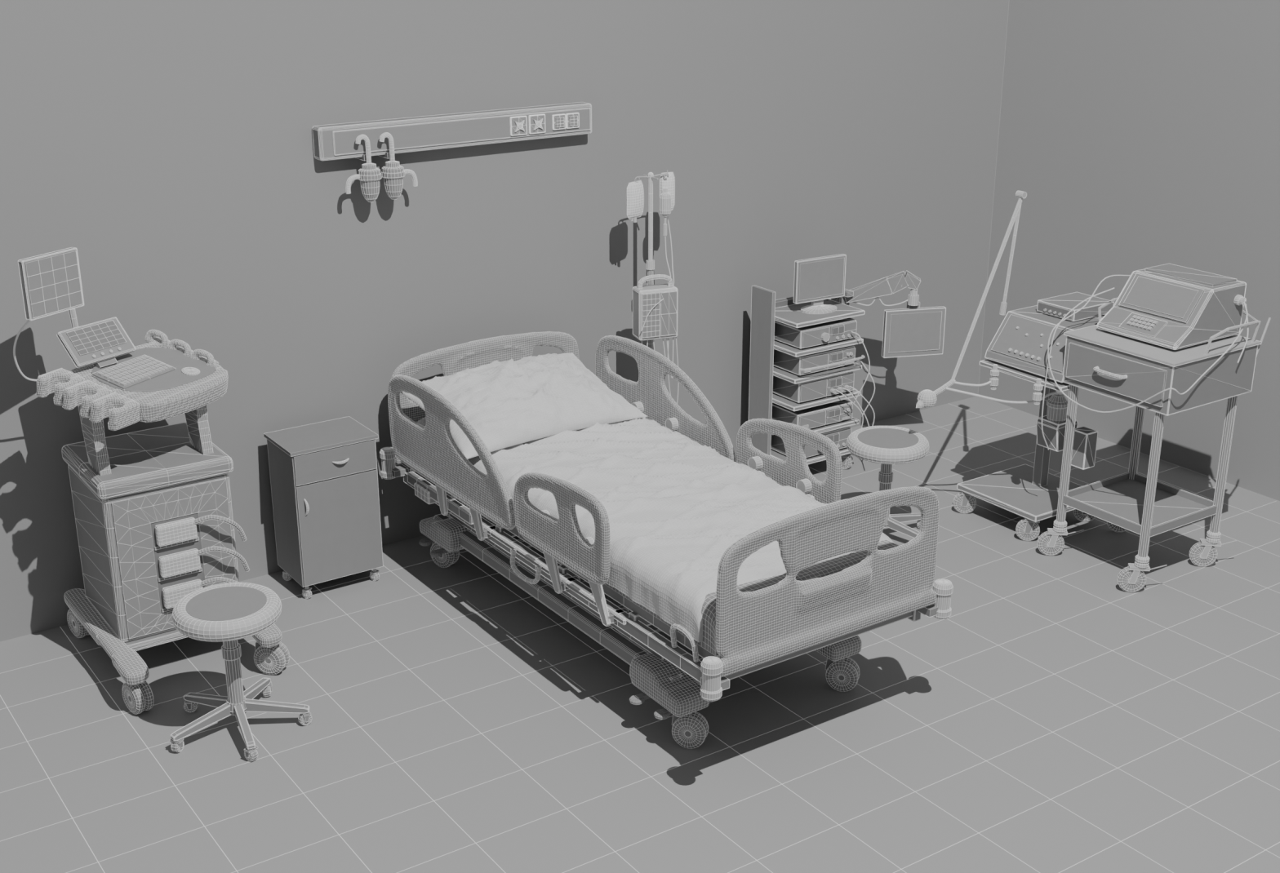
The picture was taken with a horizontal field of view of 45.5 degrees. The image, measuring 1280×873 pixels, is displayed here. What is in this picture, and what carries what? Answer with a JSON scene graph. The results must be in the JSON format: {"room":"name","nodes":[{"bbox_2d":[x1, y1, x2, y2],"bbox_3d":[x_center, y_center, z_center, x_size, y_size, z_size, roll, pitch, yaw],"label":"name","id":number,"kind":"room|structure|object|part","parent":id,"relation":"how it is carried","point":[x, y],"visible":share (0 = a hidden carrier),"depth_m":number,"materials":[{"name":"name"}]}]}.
{"room":"hospital room","nodes":[
{"label":"hospital room","id":0,"kind":"room"},
{"bbox_2d":[0,0,1008,641],"bbox_3d":[-1.575,-1.015,6.658,8.890,3.400,0.100,-13,24,-32],"label":"wall","id":1,"kind":"structure","parent":0,"point":[169,144],"depth_m":7.05,"materials":[{"name":"grey paint"}]},
{"bbox_2d":[311,102,591,160],"bbox_3d":[-0.814,-1.393,6.941,1.392,0.144,0.114,-13,24,-32],"label":"panel","id":2,"kind":"object","parent":1,"relation":"attached to","point":[414,134],"visible":1,"depth_m":6.89,"materials":[{"name":"grey plastic"}]},
{"bbox_2d":[345,134,382,202],"bbox_3d":[-1.201,-1.176,6.680,0.141,0.299,0.178,3,20,7],"label":"jar","id":3,"kind":"object","parent":2,"relation":"attached to","point":[369,176],"visible":1,"depth_m":6.65,"materials":[{"name":"grey plastic"}]},
{"bbox_3d":[-1.247,-1.101,6.650,0.078,0.079,0.021,-13,24,-32],"label":"spout","id":4,"kind":"part","parent":3,"relation":"part of","materials":[{"name":"grey plastic"}]},
{"bbox_3d":[-1.183,-1.160,6.675,0.104,0.072,0.104,-13,24,-32],"label":"lid","id":5,"kind":"part","parent":3,"relation":"part of","materials":[{"name":"grey plastic"}]},
{"bbox_2d":[360,180,379,202],"bbox_3d":[-1.183,-1.082,6.703,0.085,0.106,0.085,-13,24,-32],"label":"jar","id":6,"kind":"object","parent":3,"relation":"on","point":[370,188],"depth_m":6.67,"materials":[{"name":"grey plastic"}]},
{"bbox_2d":[377,132,417,199],"bbox_3d":[-1.095,-1.200,6.746,0.182,0.299,0.142,5,20,14],"label":"jar","id":7,"kind":"object","parent":2,"relation":"attached to","point":[393,174],"visible":1,"depth_m":6.71,"materials":[{"name":"grey plastic"}]},
{"bbox_3d":[-1.090,-1.179,6.730,0.104,0.072,0.104,-13,24,-32],"label":"lid","id":8,"kind":"part","parent":7,"relation":"part of","materials":[{"name":"grey plastic"}]},
{"bbox_2d":[383,177,403,199],"bbox_3d":[-1.090,-1.102,6.758,0.085,0.106,0.085,-13,24,-32],"label":"jar","id":9,"kind":"object","parent":7,"relation":"on","point":[393,186],"depth_m":6.73,"materials":[{"name":"grey plastic"}]},
{"bbox_3d":[-1.026,-1.151,6.787,0.078,0.079,0.021,-13,24,-32],"label":"spout","id":10,"kind":"part","parent":7,"relation":"part of","materials":[{"name":"grey plastic"}]},
{"bbox_2d":[509,115,527,136],"bbox_3d":[-0.559,-1.436,7.055,0.087,0.087,0.025,-13,24,-32],"label":"socket","id":11,"kind":"object","parent":2,"relation":"attached to","point":[517,124],"depth_m":7.05,"materials":[{"name":"plastic"}]},
{"bbox_2d":[528,114,545,133],"bbox_3d":[-0.476,-1.455,7.109,0.087,0.087,0.025,-13,24,-32],"label":"socket","id":12,"kind":"object","parent":2,"relation":"attached to","point":[536,122],"depth_m":7.10,"materials":[{"name":"plastic"}]},
{"bbox_2d":[551,113,565,130],"bbox_3d":[-0.381,-1.480,7.177,0.071,0.071,0.014,-13,24,-32],"label":"socket","id":13,"kind":"object","parent":2,"relation":"attached to","point":[558,120],"depth_m":7.17,"materials":[{"name":"grey plastic"}]},
{"bbox_2d":[565,112,579,128],"bbox_3d":[-0.319,-1.494,7.217,0.071,0.071,0.014,-13,24,-32],"label":"socket","id":14,"kind":"object","parent":2,"relation":"attached to","point":[572,119],"depth_m":7.21,"materials":[{"name":"grey plastic"}]},
{"bbox_2d":[977,4,1008,392],"bbox_3d":[2.116,-1.854,8.987,0.002,3.400,0.002,-13,24,-32],"label":"trim","id":15,"kind":"structure","parent":1,"relation":"attached to","point":[1008,5],"depth_m":9.11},
{"bbox_2d":[0,396,1279,872],"bbox_3d":[0.870,1.806,3.986,8.990,0.100,8.588,-13,24,-32],"label":"floor","id":16,"kind":"structure","parent":0,"point":[1060,718],"depth_m":5.77,"materials":[{"name":"grey tile"}]},
{"bbox_2d":[13,247,289,715],"bbox_3d":[-1.971,0.100,6.033,0.774,1.726,0.912,-13,24,-32],"label":"machine","id":17,"kind":"object","parent":16,"relation":"on","point":[155,525],"visible":0.94,"depth_m":5.99,"materials":[{"name":"grey plastic"}]},
{"bbox_2d":[17,247,84,320],"bbox_3d":[-2.188,-0.569,5.679,0.236,0.226,0.133,-13,24,-32],"label":"monitor","id":18,"kind":"object","parent":17,"relation":"on","point":[51,282],"depth_m":5.66,"materials":[{"name":"grey plastic"}]},
{"bbox_3d":[-2.199,-0.418,5.869,0.028,0.411,0.187,-1,20,-2],"label":"monitor arm","id":19,"kind":"part","parent":17,"relation":"part of","materials":[{"name":"grey plastic"}]},
{"bbox_3d":[-1.984,0.721,6.367,0.522,0.032,0.562,-13,24,-32],"label":"plate","id":20,"kind":"part","parent":17,"relation":"part of","materials":[{"name":"grey plastic"}]},
{"bbox_3d":[-1.837,0.484,6.065,0.452,0.582,0.011,-13,24,-32],"label":"panel","id":21,"kind":"part","parent":17,"relation":"part of","materials":[{"name":"grey plastic"}]},
{"bbox_2d":[168,582,311,761],"bbox_3d":[-1.526,0.863,5.684,0.513,0.526,0.518,-13,24,-32],"label":"stool","id":22,"kind":"object","parent":16,"relation":"on","point":[228,613],"visible":1,"depth_m":5.64,"materials":[{"name":"grey plastic"}]},
{"bbox_3d":[-1.625,1.058,5.668,0.247,0.067,0.030,-17,26,-39],"label":"leg","id":23,"kind":"part","parent":22,"relation":"part of","materials":[{"name":"grey plastic"}]},
{"bbox_3d":[-1.644,1.001,5.825,0.247,0.067,0.030,11,22,28],"label":"leg","id":24,"kind":"part","parent":22,"relation":"part of","materials":[{"name":"grey plastic"}]},
{"bbox_2d":[186,586,266,621],"bbox_3d":[-1.520,0.615,5.611,0.288,0.004,0.288,-13,24,-32],"label":"cushion","id":25,"kind":"object","parent":22,"relation":"on","point":[209,603],"depth_m":5.61,"materials":[{"name":"grey plastic"}]},
{"bbox_3d":[-1.520,0.644,5.622,0.391,0.073,0.391,-13,24,-32],"label":"seat","id":26,"kind":"part","parent":22,"relation":"part of","materials":[{"name":"grey plastic"}]},
{"bbox_3d":[-1.460,1.069,5.637,0.030,0.067,0.247,-9,22,-23],"label":"leg","id":27,"kind":"part","parent":22,"relation":"part of","materials":[{"name":"grey plastic"}]},
{"bbox_3d":[-1.491,0.978,5.890,0.030,0.067,0.247,4,20,11],"label":"leg","id":28,"kind":"part","parent":22,"relation":"part of","materials":[{"name":"grey plastic"}]},
{"bbox_3d":[-1.378,1.020,5.774,0.247,0.067,0.030,-2,20,-6],"label":"leg","id":29,"kind":"part","parent":22,"relation":"part of","materials":[{"name":"grey plastic"}]},
{"bbox_2d":[263,416,383,599],"bbox_3d":[-1.410,0.329,6.887,0.411,0.716,0.328,-13,24,-32],"label":"base cabinet","id":30,"kind":"object","parent":16,"relation":"on","point":[324,475],"visible":1,"depth_m":6.76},
{"bbox_3d":[-1.451,0.310,6.653,0.014,0.080,0.022,-13,24,-32],"label":"handle","id":31,"kind":"part","parent":30,"relation":"part of","materials":[{"name":"grey plastic"}]},
{"bbox_3d":[-1.415,-0.003,6.776,0.411,0.016,0.308,-13,24,-32],"label":"panel","id":32,"kind":"part","parent":30,"relation":"part of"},
{"bbox_3d":[-1.333,0.114,6.689,0.381,0.135,0.011,-13,24,-32],"label":"drawer","id":33,"kind":"part","parent":30,"relation":"part of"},
{"bbox_3d":[-1.333,0.406,6.795,0.381,0.473,0.011,-13,24,-32],"label":"door","id":34,"kind":"part","parent":30,"relation":"part of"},
{"bbox_3d":[-1.307,0.112,6.687,0.079,0.015,0.023,-13,24,-32],"label":"handle","id":35,"kind":"part","parent":30,"relation":"part of","materials":[{"name":"grey plastic"}]},
{"bbox_2d":[635,172,668,349],"bbox_3d":[0.037,-0.467,7.624,0.436,1.715,0.419,-13,24,-32],"label":"stand","id":36,"kind":"object","parent":16,"relation":"on","point":[650,263],"visible":0.21,"depth_m":7.40,"materials":[{"name":"grey plastic"}]},
{"bbox_2d":[626,178,644,222],"bbox_3d":[-0.024,-1.128,7.302,0.119,0.207,0.052,-18,26,-41],"label":"bag","id":37,"kind":"object","parent":36,"relation":"hanging from","point":[634,192],"visible":1,"depth_m":7.28,"materials":[{"name":"plastic"}]},
{"bbox_2d":[632,274,679,404],"bbox_3d":[0.075,-0.447,7.536,0.214,0.727,0.156,-7,21,-19],"label":"pump","id":38,"kind":"object","parent":36,"relation":"attached to","point":[661,322],"visible":0.88,"depth_m":7.41,"materials":[{"name":"grey plastic"}]},
{"bbox_3d":[0.074,-0.750,7.412,0.183,0.073,0.024,-7,21,-19],"label":"handle","id":39,"kind":"part","parent":38,"relation":"part of","materials":[{"name":"grey plastic"}]},
{"bbox_3d":[0.139,-0.598,7.425,0.085,0.217,0.011,-7,21,-19],"label":"pump door","id":40,"kind":"part","parent":38,"relation":"part of","materials":[{"name":"grey plastic"}]},
{"bbox_2d":[640,169,675,331],"bbox_3d":[0.111,-0.900,7.384,0.113,0.733,0.330,7,21,18],"label":"bag","id":41,"kind":"object","parent":36,"relation":"hanging from","point":[669,183],"visible":0.7,"depth_m":7.39,"materials":[{"name":"plastic"}]},
{"bbox_2d":[659,187,671,286],"bbox_3d":[0.123,-0.936,7.388,0.057,0.520,0.163,0,20,-1],"label":"bottle","id":42,"kind":"object","parent":36,"relation":"hanging from","point":[664,197],"visible":1,"depth_m":7.36,"materials":[{"name":"grey plastic"}]},
{"bbox_2d":[379,331,953,748],"bbox_3d":[-0.017,0.358,6.384,1.154,1.004,2.554,-13,24,-32],"label":"hospital bed","id":43,"kind":"object","parent":16,"relation":"on","point":[788,619],"visible":0.8,"depth_m":5.78,"materials":[{"name":"grey plastic"}]},
{"bbox_3d":[-0.878,0.216,6.669,0.018,0.247,0.122,-13,24,-32],"label":"rail arm","id":44,"kind":"part","parent":43,"relation":"part of","materials":[{"name":"grey plastic"}]},
{"bbox_3d":[-0.812,0.037,6.458,0.031,0.439,1.103,-13,24,-32],"label":"rail","id":45,"kind":"part","parent":43,"relation":"part of","materials":[{"name":"grey plastic"}]},
{"bbox_3d":[-0.706,0.301,6.433,0.018,0.247,0.171,-13,24,-32],"label":"rail arm","id":46,"kind":"part","parent":43,"relation":"part of","materials":[{"name":"grey plastic"}]},
{"bbox_3d":[-0.719,-0.214,7.264,1.012,0.523,0.061,-13,24,-32],"label":"headboard","id":47,"kind":"part","parent":43,"relation":"part of","materials":[{"name":"grey plastic"}]},
{"bbox_3d":[-0.357,0.473,5.956,0.018,0.247,0.181,-13,24,-32],"label":"rail arm","id":48,"kind":"part","parent":43,"relation":"part of","materials":[{"name":"grey plastic"}]},
{"bbox_3d":[-0.384,0.589,6.380,0.032,0.032,1.702,-13,24,-32],"label":"chassis rail","id":49,"kind":"part","parent":43,"relation":"part of","materials":[{"name":"grey plastic"}]},
{"bbox_3d":[-0.303,0.312,5.770,0.031,0.357,0.665,-13,24,-32],"label":"rail","id":50,"kind":"part","parent":43,"relation":"part of","materials":[{"name":"grey plastic"}]},
{"bbox_3d":[-0.196,0.406,5.691,0.034,0.058,0.058,-13,24,-32],"label":"rail knob","id":51,"kind":"part","parent":43,"relation":"part of","materials":[{"name":"grey plastic"}]},
{"bbox_3d":[-0.170,0.565,5.700,0.018,0.247,0.201,-13,24,-32],"label":"rail arm","id":52,"kind":"part","parent":43,"relation":"part of","materials":[{"name":"grey plastic"}]},
{"bbox_3d":[-0.013,-0.134,7.190,0.034,0.058,0.058,-13,24,-32],"label":"rail knob","id":53,"kind":"part","parent":43,"relation":"part of","materials":[{"name":"grey plastic"}]},
{"bbox_2d":[417,417,899,656],"bbox_3d":[-0.022,0.221,6.344,0.973,0.242,2.352,-13,24,-32],"label":"mattress","id":54,"kind":"object","parent":43,"relation":"on","point":[673,504],"visible":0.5,"depth_m":5.94,"materials":[{"name":"grey fabric"}]},
{"bbox_2d":[400,353,648,459],"bbox_3d":[-0.529,-0.200,6.854,0.966,0.277,0.637,-13,24,-32],"label":"pillow","id":55,"kind":"object","parent":54,"relation":"on","point":[509,403],"visible":0.83,"depth_m":6.74,"materials":[{"name":"fabric"}]},
{"bbox_3d":[-0.019,0.397,6.403,1.014,0.117,2.392,-13,24,-32],"label":"deck frame","id":56,"kind":"part","parent":43,"relation":"part of","materials":[{"name":"grey plastic"}]},
{"bbox_3d":[0.102,-0.176,7.050,0.031,0.439,1.103,-13,24,-32],"label":"rail","id":57,"kind":"part","parent":43,"relation":"part of","materials":[{"name":"grey plastic"}]},
{"bbox_3d":[0.145,-0.055,6.973,0.034,0.058,0.058,-13,24,-32],"label":"rail knob","id":58,"kind":"part","parent":43,"relation":"part of","materials":[{"name":"grey plastic"}]},
{"bbox_3d":[0.491,0.115,6.500,0.034,0.058,0.058,-13,24,-32],"label":"rail knob","id":59,"kind":"part","parent":43,"relation":"part of","materials":[{"name":"grey plastic"}]},
{"bbox_3d":[0.611,0.100,6.362,0.031,0.357,0.665,-13,24,-32],"label":"rail","id":60,"kind":"part","parent":43,"relation":"part of","materials":[{"name":"grey plastic"}]},
{"bbox_3d":[0.672,0.204,6.252,0.034,0.058,0.058,-13,24,-32],"label":"rail knob","id":61,"kind":"part","parent":43,"relation":"part of","materials":[{"name":"grey plastic"}]},
{"bbox_3d":[0.705,0.361,6.266,0.018,0.247,0.201,-13,24,-32],"label":"rail arm","id":62,"kind":"part","parent":43,"relation":"part of","materials":[{"name":"grey plastic"}]},
{"bbox_3d":[0.675,0.473,5.356,1.012,0.523,0.065,-13,24,-32],"label":"footboard","id":63,"kind":"part","parent":43,"relation":"part of","materials":[{"name":"grey plastic"}]},
{"bbox_2d":[748,270,946,469],"bbox_3d":[1.119,-0.352,8.246,0.959,1.076,0.484,-13,24,-32],"label":"equipment rack","id":64,"kind":"object","parent":16,"relation":"on","point":[913,331],"visible":0.6,"depth_m":8.12,"materials":[{"name":"grey plastic"}]},
{"bbox_3d":[0.644,-0.331,8.108,0.021,0.931,0.171,-13,24,-32],"label":"panel","id":65,"kind":"part","parent":64,"relation":"part of","materials":[{"name":"grey plastic"}]},
{"bbox_3d":[0.811,-0.350,8.307,0.476,0.831,0.041,-13,24,-32],"label":"panel","id":66,"kind":"part","parent":64,"relation":"part of","materials":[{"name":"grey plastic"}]},
{"bbox_2d":[770,447,850,464],"bbox_3d":[0.906,0.073,8.303,0.468,0.025,0.313,-13,24,-32],"label":"shelf","id":67,"kind":"object","parent":64,"relation":"attached to","point":[844,452],"depth_m":8.19,"materials":[{"name":"grey plastic"}]},
{"bbox_2d":[770,426,851,457],"bbox_3d":[0.925,0.010,8.266,0.382,0.121,0.276,-13,24,-32],"label":"endoscopy equipment unit","id":68,"kind":"object","parent":64,"relation":"on","point":[839,437],"visible":0.41,"depth_m":8.21,"materials":[{"name":"grey plastic"}]},
{"bbox_3d":[0.911,0.057,8.128,0.178,0.099,0.011,-13,24,-32],"label":"panel","id":69,"kind":"part","parent":68,"relation":"part of","materials":[{"name":"grey plastic"}]},
{"bbox_3d":[1.066,0.021,8.228,0.181,0.100,0.012,-13,24,-32],"label":"panel","id":70,"kind":"part","parent":68,"relation":"part of","materials":[{"name":"grey plastic"}]},
{"bbox_2d":[771,400,853,429],"bbox_3d":[0.922,-0.132,8.219,0.382,0.101,0.266,-13,24,-32],"label":"endoscopy equipment unit","id":71,"kind":"object","parent":64,"relation":"on","point":[840,411],"visible":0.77,"depth_m":8.12,"materials":[{"name":"grey plastic"}]},
{"bbox_3d":[0.911,-0.084,8.077,0.178,0.079,0.011,-13,24,-32],"label":"panel","id":72,"kind":"part","parent":71,"relation":"part of","materials":[{"name":"grey plastic"}]},
{"bbox_3d":[1.066,-0.120,8.177,0.181,0.080,0.012,-13,24,-32],"label":"panel","id":73,"kind":"part","parent":71,"relation":"part of","materials":[{"name":"grey plastic"}]},
{"bbox_2d":[841,416,851,420],"bbox_3d":[1.109,-0.100,8.204,0.061,0.011,0.010,-13,24,-32],"label":"switch","id":74,"kind":"object","parent":71,"relation":"attached to","point":[843,418],"depth_m":8.20,"materials":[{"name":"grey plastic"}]},
{"bbox_2d":[772,371,854,403],"bbox_3d":[0.926,-0.288,8.156,0.382,0.116,0.282,-13,24,-32],"label":"endoscopy equipment unit","id":75,"kind":"object","parent":64,"relation":"on","point":[799,393],"visible":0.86,"depth_m":8.06,"materials":[{"name":"grey plastic"}]},
{"bbox_3d":[0.911,-0.241,8.020,0.178,0.094,0.011,-13,24,-32],"label":"panel","id":76,"kind":"part","parent":75,"relation":"part of","materials":[{"name":"grey plastic"}]},
{"bbox_3d":[1.066,-0.278,8.120,0.181,0.095,0.012,-13,24,-32],"label":"panel","id":77,"kind":"part","parent":75,"relation":"part of","materials":[{"name":"grey plastic"}]},
{"bbox_2d":[773,345,855,375],"bbox_3d":[0.922,-0.426,8.113,0.382,0.106,0.266,-13,24,-32],"label":"endoscopy equipment unit","id":78,"kind":"object","parent":64,"relation":"on","point":[783,361],"visible":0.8,"depth_m":8.01,"materials":[{"name":"grey plastic"}]},
{"bbox_3d":[0.911,-0.378,7.971,0.178,0.084,0.011,-13,24,-32],"label":"panel","id":79,"kind":"part","parent":78,"relation":"part of","materials":[{"name":"grey plastic"}]},
{"bbox_3d":[1.066,-0.414,8.071,0.181,0.085,0.012,-13,24,-32],"label":"panel","id":80,"kind":"part","parent":78,"relation":"part of","materials":[{"name":"grey plastic"}]},
{"bbox_2d":[773,317,857,349],"bbox_3d":[0.925,-0.561,8.060,0.382,0.106,0.276,-13,24,-32],"label":"endoscopy equipment unit","id":81,"kind":"object","parent":64,"relation":"on","point":[820,334],"visible":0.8,"depth_m":7.96,"materials":[{"name":"grey plastic"}]},
{"bbox_3d":[0.911,-0.514,7.922,0.178,0.084,0.011,-13,24,-32],"label":"panel","id":82,"kind":"part","parent":81,"relation":"part of","materials":[{"name":"grey plastic"}]},
{"bbox_3d":[0.964,-0.518,7.940,0.045,0.045,0.022,-13,24,-32],"label":"knob","id":83,"kind":"part","parent":81,"relation":"part of","materials":[{"name":"grey plastic"}]},
{"bbox_3d":[1.066,-0.550,8.022,0.181,0.085,0.012,-13,24,-32],"label":"panel","id":84,"kind":"part","parent":81,"relation":"part of","materials":[{"name":"grey plastic"}]},
{"bbox_2d":[772,389,860,411],"bbox_3d":[0.906,-0.228,8.195,0.468,0.025,0.313,-13,24,-32],"label":"shelf","id":85,"kind":"object","parent":64,"relation":"attached to","point":[784,402],"depth_m":8.06,"materials":[{"name":"grey plastic"}]},
{"bbox_2d":[773,362,862,384],"bbox_3d":[0.906,-0.369,8.144,0.468,0.025,0.313,-13,24,-32],"label":"shelf","id":86,"kind":"object","parent":64,"relation":"attached to","point":[786,375],"depth_m":8.01,"materials":[{"name":"grey plastic"}]},
{"bbox_2d":[773,337,863,357],"bbox_3d":[0.906,-0.506,8.095,0.468,0.025,0.313,-13,24,-32],"label":"shelf","id":87,"kind":"object","parent":64,"relation":"attached to","point":[786,348],"depth_m":7.96,"materials":[{"name":"grey plastic"}]},
{"bbox_2d":[774,298,864,328],"bbox_3d":[0.906,-0.652,8.042,0.468,0.025,0.313,-13,24,-32],"label":"shelf","id":88,"kind":"object","parent":64,"relation":"attached to","point":[788,313],"depth_m":7.99,"materials":[{"name":"grey plastic"}]},
{"bbox_2d":[793,253,846,314],"bbox_3d":[0.944,-0.801,8.010,0.319,0.282,0.154,-13,24,-32],"label":"computer monitor","id":89,"kind":"object","parent":64,"relation":"on","point":[816,280],"visible":1,"depth_m":7.99,"materials":[{"name":"grey plastic"}]},
{"bbox_3d":[1.018,-0.383,7.980,0.442,0.018,0.050,-13,24,-32],"label":"rack handle","id":90,"kind":"part","parent":64,"relation":"part of","materials":[{"name":"grey plastic"}]},
{"bbox_2d":[809,417,859,433],"bbox_3d":[0.906,-0.078,8.249,0.468,0.025,0.313,-13,24,-32],"label":"shelf","id":91,"kind":"object","parent":64,"relation":"attached to","point":[853,421],"depth_m":8.18,"materials":[{"name":"grey plastic"}]},
{"bbox_3d":[1.095,-0.741,8.220,0.071,0.106,0.121,-13,24,-32],"label":"arm mount","id":92,"kind":"part","parent":64,"relation":"part of","materials":[{"name":"grey plastic"}]},
{"bbox_3d":[1.296,-0.799,8.167,0.404,0.180,0.076,4,20,12],"label":"swing arm","id":93,"kind":"part","parent":64,"relation":"part of","materials":[{"name":"grey plastic"}]},
{"bbox_2d":[846,426,928,538],"bbox_3d":[1.185,0.259,7.363,0.518,0.526,0.513,11,23,29],"label":"stool","id":94,"kind":"object","parent":16,"relation":"on","point":[886,446],"visible":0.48,"depth_m":7.27,"materials":[{"name":"grey plastic"}]},
{"bbox_3d":[1.185,0.039,7.302,0.391,0.073,0.391,11,23,29],"label":"seat","id":95,"kind":"part","parent":94,"relation":"part of","materials":[{"name":"grey plastic"}]},
{"bbox_2d":[857,428,918,448],"bbox_3d":[1.185,0.010,7.291,0.288,0.004,0.288,11,23,29],"label":"cushion","id":96,"kind":"object","parent":94,"relation":"on","point":[875,438],"depth_m":7.28,"materials":[{"name":"grey plastic"}]},
{"bbox_3d":[1.293,0.452,7.352,0.247,0.067,0.030,16,25,38],"label":"leg","id":97,"kind":"part","parent":94,"relation":"part of","materials":[{"name":"grey plastic"}]},
{"bbox_3d":[1.306,0.395,7.509,0.247,0.067,0.030,-12,23,-29],"label":"leg","id":98,"kind":"part","parent":94,"relation":"part of","materials":[{"name":"grey plastic"}]},
{"bbox_2d":[915,190,1104,541],"bbox_3d":[1.787,-0.307,7.260,1.000,1.662,0.659,-13,24,-32],"label":"ventilator","id":99,"kind":"object","parent":16,"relation":"on","point":[1018,348],"visible":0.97,"depth_m":7.31,"materials":[{"name":"grey plastic"}]},
{"bbox_3d":[1.345,-0.176,7.177,0.098,0.090,0.088,2,20,5],"label":"breathing bulb","id":100,"kind":"part","parent":99,"relation":"part of","materials":[{"name":"grey plastic"}]},
{"bbox_3d":[1.637,-0.698,7.199,0.398,0.863,0.019,-13,24,-32],"label":"arm","id":101,"kind":"part","parent":99,"relation":"part of","materials":[{"name":"grey plastic"}]},
{"bbox_3d":[1.760,-0.860,7.238,0.072,0.578,0.027,-8,21,-22],"label":"arm","id":102,"kind":"part","parent":99,"relation":"part of","materials":[{"name":"grey plastic"}]},
{"bbox_3d":[1.960,0.278,7.671,0.503,0.033,0.523,-13,24,-32],"label":"plate","id":103,"kind":"part","parent":99,"relation":"part of","materials":[{"name":"grey plastic"}]},
{"bbox_2d":[979,359,1070,391],"bbox_3d":[1.994,-0.334,7.304,0.523,0.023,0.508,-13,24,-32],"label":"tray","id":104,"kind":"object","parent":99,"relation":"on","point":[997,366],"depth_m":7.16,"materials":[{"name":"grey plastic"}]},
{"bbox_2d":[1046,393,1067,422],"bbox_3d":[2.010,-0.143,7.349,0.106,0.132,0.104,-13,24,-32],"label":"jar","id":105,"kind":"object","parent":99,"relation":"on","point":[1057,404],"depth_m":7.32,"materials":[{"name":"grey plastic"}]},
{"bbox_2d":[1036,292,1114,321],"bbox_3d":[2.081,-0.621,7.316,0.296,0.061,0.227,-13,24,-32],"label":"medical device","id":106,"kind":"object","parent":99,"relation":"on","point":[1060,306],"visible":0.89,"depth_m":7.26,"materials":[{"name":"grey plastic"}]},
{"bbox_3d":[1.968,-0.597,7.243,0.008,0.041,0.206,-13,24,-32],"label":"panel","id":107,"kind":"part","parent":106,"relation":"part of","materials":[{"name":"grey plastic"}]},
{"bbox_2d":[1037,297,1271,592],"bbox_3d":[2.343,0.018,7.027,0.707,1.207,0.627,-13,24,-32],"label":"trolley","id":108,"kind":"object","parent":16,"relation":"on","point":[1126,370],"visible":0.98,"depth_m":6.84,"materials":[{"name":"grey plastic"}]},
{"bbox_3d":[1.989,0.089,7.108,0.042,0.718,0.042,-13,24,-32],"label":"leg","id":109,"kind":"part","parent":108,"relation":"part of","materials":[{"name":"grey plastic"}]},
{"bbox_3d":[2.065,-0.279,6.725,0.041,0.018,0.172,-13,24,-32],"label":"handle","id":110,"kind":"part","parent":108,"relation":"part of","materials":[{"name":"grey plastic"}]},
{"bbox_3d":[2.093,-0.276,6.730,0.013,0.161,0.521,-13,24,-32],"label":"drawer","id":111,"kind":"part","parent":108,"relation":"part of","materials":[{"name":"grey plastic"}]},
{"bbox_3d":[2.401,-0.006,7.375,0.042,0.718,0.042,-13,24,-32],"label":"leg","id":112,"kind":"part","parent":108,"relation":"part of","materials":[{"name":"grey plastic"}]},
{"bbox_2d":[1071,479,1208,527],"bbox_3d":[2.327,0.324,7.130,0.512,0.012,0.502,-13,24,-32],"label":"shelf","id":113,"kind":"object","parent":108,"relation":"attached to","point":[1122,498],"depth_m":7.14,"materials":[{"name":"grey plastic"}]},
{"bbox_2d":[1041,263,1248,450],"bbox_3d":[2.312,-0.288,6.910,0.637,0.864,0.710,-13,24,-32],"label":"patient monitor","id":114,"kind":"object","parent":108,"relation":"on","point":[1169,306],"visible":1,"depth_m":6.76,"materials":[{"name":"grey plastic"}]},
{"bbox_3d":[2.320,-0.618,6.799,0.111,0.140,0.361,-13,24,-32],"label":"screen frame","id":115,"kind":"part","parent":114,"relation":"part of","materials":[{"name":"grey plastic"}]},
{"bbox_2d":[1144,263,1236,287],"bbox_3d":[2.478,-0.728,6.874,0.171,0.013,0.361,-13,24,-32],"label":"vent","id":116,"kind":"object","parent":114,"relation":"attached to","point":[1174,272],"depth_m":6.84,"materials":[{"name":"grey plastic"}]},
{"bbox_3d":[2.253,0.226,6.731,0.042,0.718,0.042,-13,24,-32],"label":"leg","id":117,"kind":"part","parent":108,"relation":"part of","materials":[{"name":"grey plastic"}]},
{"bbox_3d":[2.329,0.589,6.865,0.082,0.026,0.005,-2,20,-4],"label":"brake lever","id":118,"kind":"part","parent":108,"relation":"part of","materials":[{"name":"grey plastic"}]},
{"bbox_3d":[2.341,-0.442,6.851,0.608,0.012,0.598,-13,24,-32],"label":"panel","id":119,"kind":"part","parent":108,"relation":"part of","materials":[{"name":"grey plastic"}]},
{"bbox_3d":[2.457,-0.487,6.926,0.433,0.188,0.623,-13,24,-32],"label":"guard rail","id":120,"kind":"part","parent":108,"relation":"part of","materials":[{"name":"grey plastic"}]},
{"bbox_3d":[2.670,0.132,6.989,0.042,0.718,0.042,-13,24,-32],"label":"leg","id":121,"kind":"part","parent":108,"relation":"part of","materials":[{"name":"grey plastic"}]},
{"bbox_2d":[977,0,1279,501],"bbox_3d":[4.533,-0.693,5.763,0.100,3.400,8.588,-13,24,-32],"label":"wall","id":122,"kind":"structure","parent":0,"point":[1137,135],"depth_m":8.21,"materials":[{"name":"grey paint"}]},
{"bbox_2d":[987,399,1279,502],"bbox_3d":[4.520,0.929,6.271,0.002,0.002,8.486,-13,24,-32],"label":"trim","id":123,"kind":"structure","parent":122,"relation":"attached to","point":[988,399],"depth_m":8.43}
]}

